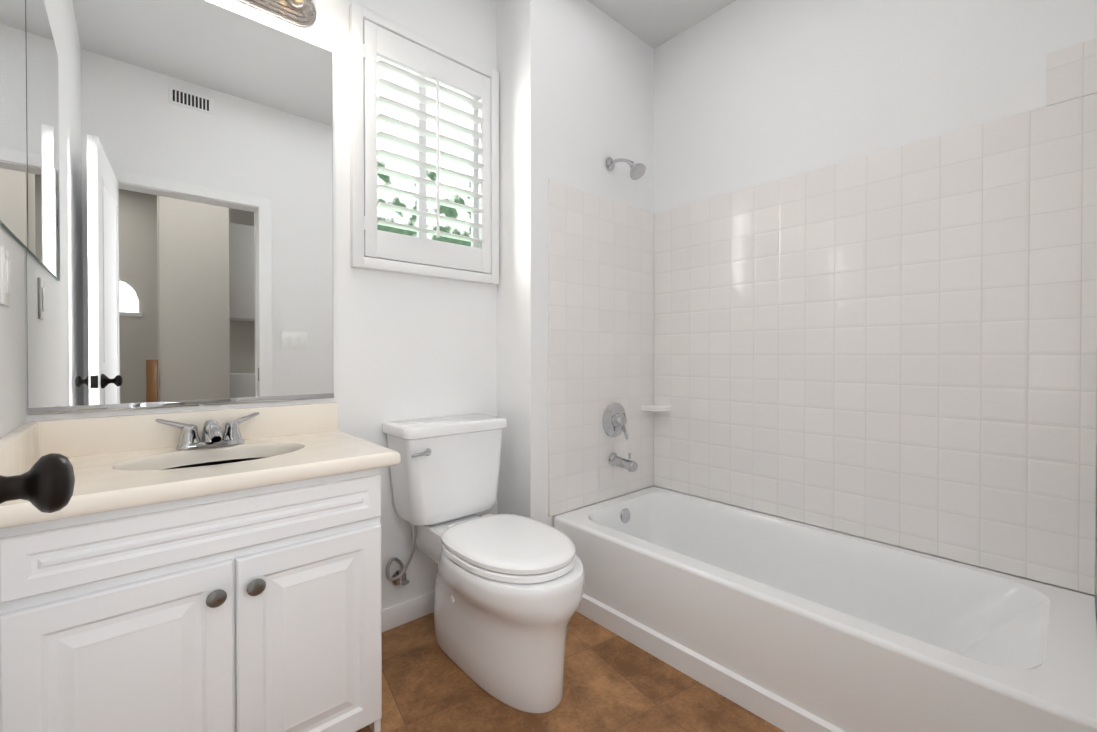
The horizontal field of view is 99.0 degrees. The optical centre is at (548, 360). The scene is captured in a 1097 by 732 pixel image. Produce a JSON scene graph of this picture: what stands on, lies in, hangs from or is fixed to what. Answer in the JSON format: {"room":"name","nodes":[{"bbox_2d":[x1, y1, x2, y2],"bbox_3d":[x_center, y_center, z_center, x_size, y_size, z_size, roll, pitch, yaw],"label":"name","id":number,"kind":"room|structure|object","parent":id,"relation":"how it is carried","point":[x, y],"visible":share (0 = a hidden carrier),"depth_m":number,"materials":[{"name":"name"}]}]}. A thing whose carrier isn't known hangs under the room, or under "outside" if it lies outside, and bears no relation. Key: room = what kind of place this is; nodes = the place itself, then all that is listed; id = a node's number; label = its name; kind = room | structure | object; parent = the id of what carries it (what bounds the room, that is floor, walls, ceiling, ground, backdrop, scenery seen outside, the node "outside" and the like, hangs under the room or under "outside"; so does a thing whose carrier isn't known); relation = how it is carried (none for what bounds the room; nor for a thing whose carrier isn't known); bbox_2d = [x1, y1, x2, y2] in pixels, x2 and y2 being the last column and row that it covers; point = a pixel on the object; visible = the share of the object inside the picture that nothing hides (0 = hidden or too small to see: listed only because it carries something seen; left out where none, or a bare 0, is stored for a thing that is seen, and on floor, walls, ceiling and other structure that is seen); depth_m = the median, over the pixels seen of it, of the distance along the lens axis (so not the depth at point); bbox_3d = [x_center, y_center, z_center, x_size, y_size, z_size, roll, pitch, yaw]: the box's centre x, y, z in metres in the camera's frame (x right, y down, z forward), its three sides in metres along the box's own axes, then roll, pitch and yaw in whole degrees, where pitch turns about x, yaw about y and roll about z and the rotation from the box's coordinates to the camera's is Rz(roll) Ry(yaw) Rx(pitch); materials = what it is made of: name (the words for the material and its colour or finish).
{"room":"bathroom","nodes":[
{"label":"bathroom","id":0,"kind":"room"},
{"bbox_2d":[0,225,25,438],"bbox_3d":[-0.763,-0.305,0.470,0.100,2.735,2.048,0,1,-41],"label":"wall","id":1,"kind":"structure","parent":0,"point":[12,375],"depth_m":1.08,"materials":[{"name":"white paint"}]},
{"bbox_2d":[0,246,10,306],"bbox_3d":[-1.159,-0.177,1.002,0.008,0.120,0.080,0,1,-41],"label":"light switch","id":2,"kind":"object","parent":1,"relation":"attached to","point":[5,277],"visible":0.98,"depth_m":0.99,"materials":[{"name":"white plastic"}]},
{"bbox_2d":[0,0,27,247],"bbox_3d":[-1.099,-0.689,0.929,0.006,0.814,0.686,0,1,-41],"label":"mirror","id":3,"kind":"object","parent":1,"relation":"attached to","point":[13,177],"visible":1,"depth_m":1.06,"materials":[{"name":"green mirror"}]},
{"bbox_2d":[0,453,74,512],"bbox_3d":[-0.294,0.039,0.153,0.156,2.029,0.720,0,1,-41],"label":"door knob","id":4,"kind":"object","parent":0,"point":[45,483],"depth_m":0.41,"materials":[{"name":"black metal"}]},
{"bbox_2d":[24,0,496,609],"bbox_3d":[-0.821,-0.315,1.718,1.466,2.735,0.100,0,1,-41],"label":"wall","id":5,"kind":"structure","parent":0,"point":[408,346],"depth_m":1.84,"materials":[{"name":"white paint"}]},
{"bbox_2d":[25,0,333,414],"bbox_3d":[-1.052,-0.481,1.437,0.741,1.239,0.010,0,1,-41],"label":"mirror","id":6,"kind":"object","parent":5,"relation":"attached to","point":[179,251],"visible":0.98,"depth_m":1.39,"materials":[{"name":"silver mirror"}]},
{"bbox_2d":[238,0,315,26],"bbox_3d":[-1.009,-1.207,1.389,0.627,0.124,0.131,0,1,-41],"label":"sconce","id":7,"kind":"object","parent":5,"relation":"attached to","point":[301,13],"visible":1,"depth_m":1.56,"materials":[{"name":"silver metal"}]},
{"bbox_2d":[381,591,434,631],"bbox_3d":[0.136,1.014,1.288,0.856,0.085,1.828,0,1,-41],"label":"baseboard","id":8,"kind":"structure","parent":5,"relation":"attached to","point":[394,616],"depth_m":1.87,"materials":[{"name":"white paint"}]},
{"bbox_2d":[349,1,498,284],"bbox_3d":[-0.499,-0.825,1.952,0.652,0.963,0.168,0,1,-41],"label":"window shutter","id":9,"kind":"object","parent":5,"relation":"attached to","point":[374,35],"visible":1,"depth_m":1.89,"materials":[{"name":"white paint"}]},
{"bbox_2d":[356,611,784,731],"bbox_3d":[0.149,1.086,1.286,2.532,0.060,2.048,0,1,-41],"label":"floor","id":10,"kind":"structure","parent":0,"point":[613,682],"depth_m":1.47,"materials":[{"name":"tile"}]},
{"bbox_2d":[0,402,400,731],"bbox_3d":[-0.873,0.606,1.258,0.765,0.900,0.528,0,1,-41],"label":"bathroom vanity","id":11,"kind":"object","parent":10,"relation":"on","point":[207,571],"visible":1,"depth_m":1.08,"materials":[{"name":"white paint"}]},
{"bbox_2d":[0,402,400,528],"bbox_3d":[-0.875,0.274,1.258,0.765,0.236,0.522,0,1,-41],"label":"countertop","id":12,"kind":"structure","parent":11,"relation":"on","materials":[{"name":"white stone"}]},
{"bbox_2d":[155,412,258,450],"bbox_3d":[-0.966,0.211,1.351,0.253,0.089,0.148,0,1,-41],"label":"faucet","id":13,"kind":"object","parent":12,"relation":"on","point":[213,438],"depth_m":1.36,"materials":[{"name":"silver metal"}]},
{"bbox_2d":[382,413,584,712],"bbox_3d":[-0.221,0.646,1.649,0.460,0.814,0.803,0,1,-41],"label":"toilet","id":14,"kind":"object","parent":10,"relation":"on","point":[509,589],"visible":0.98,"depth_m":1.54,"materials":[{"name":"white ceramic"}]},
{"bbox_2d":[554,486,1096,731],"bbox_3d":[0.815,0.872,1.723,0.734,0.360,1.563,0,1,-41],"label":"bathtub","id":15,"kind":"object","parent":10,"relation":"on","point":[785,625],"visible":0.94,"depth_m":1.47,"materials":[{"name":"white ceramic"}]},
{"bbox_2d":[497,0,653,526],"bbox_3d":[0.172,-0.321,2.431,0.966,2.735,0.345,0,1,-41],"label":"wall","id":16,"kind":"structure","parent":0,"point":[576,93],"depth_m":2.09,"materials":[{"name":"white paint"}]},
{"bbox_2d":[548,179,653,516],"bbox_3d":[0.289,-0.053,2.301,0.766,1.477,0.008,0,1,-41],"label":"wall tiles","id":17,"kind":"structure","parent":16,"relation":"attached to","point":[600,304],"depth_m":2.24,"materials":[{"name":"white tile"}]},
{"bbox_2d":[603,402,627,438],"bbox_3d":[0.349,0.300,2.306,0.174,0.179,0.069,0,1,-41],"label":"shower valve","id":18,"kind":"object","parent":17,"relation":"attached to","point":[614,419],"visible":1,"depth_m":2.29,"materials":[{"name":"silver metal"}]},
{"bbox_2d":[609,453,637,471],"bbox_3d":[0.364,0.489,2.276,0.066,0.087,0.143,0,1,-41],"label":"tub spout","id":19,"kind":"object","parent":17,"relation":"attached to","point":[624,463],"visible":1,"depth_m":2.25,"materials":[{"name":"silver metal"}]},
{"bbox_2d":[606,157,645,179],"bbox_3d":[0.371,-0.920,2.226,0.082,0.149,0.204,0,1,-41],"label":"shower head","id":20,"kind":"object","parent":16,"relation":"attached to","point":[637,171],"visible":1,"depth_m":2.19},
{"bbox_2d":[587,0,735,48],"bbox_3d":[0.561,-1.697,-0.094,3.712,0.060,4.628,0,1,-41],"label":"ceiling","id":21,"kind":"structure","parent":0,"point":[653,24],"depth_m":2.29,"materials":[{"name":"white paint"}]},
{"bbox_2d":[653,0,1096,623],"bbox_3d":[1.174,-0.317,1.951,0.100,2.735,1.703,0,1,-41],"label":"wall","id":22,"kind":"structure","parent":0,"point":[751,92],"depth_m":1.90,"materials":[{"name":"white paint"}]},
{"bbox_2d":[641,404,671,411],"bbox_3d":[0.567,0.256,2.467,0.115,0.031,0.115,0,1,-41],"label":"soap shelf","id":23,"kind":"object","parent":22,"relation":"attached to","point":[656,408],"visible":0.96,"depth_m":2.45,"materials":[{"name":"white ceramic"}]},
{"bbox_2d":[654,93,1096,594],"bbox_3d":[1.094,-0.050,1.962,0.008,1.477,1.567,0,1,-41],"label":"wall tiles","id":24,"kind":"structure","parent":22,"relation":"attached to","point":[897,346],"depth_m":1.71,"materials":[{"name":"white tile"}]},
{"label":"outside","id":25,"kind":"structure","parent":0,"visible":0},
{"bbox_2d":[377,57,470,246],"bbox_3d":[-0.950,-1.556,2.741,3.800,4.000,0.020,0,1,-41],"label":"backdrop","id":26,"kind":"structure","parent":25,"point":[401,217],"depth_m":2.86,"materials":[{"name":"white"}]},
{"bbox_3d":[0.787,-0.305,0.552,2.332,2.735,0.120,0,1,-41],"label":"wall","id":27,"kind":"structure","parent":0,"visible":0},
{"bbox_2d":[1046,38,1096,605],"bbox_3d":[1.294,-0.123,1.160,0.770,1.637,0.118,0,1,-41],"label":"wall tile","id":28,"kind":"structure","parent":27,"relation":"attached to","point":[1071,72],"depth_m":1.41,"materials":[{"name":"white tile"}]}
]}

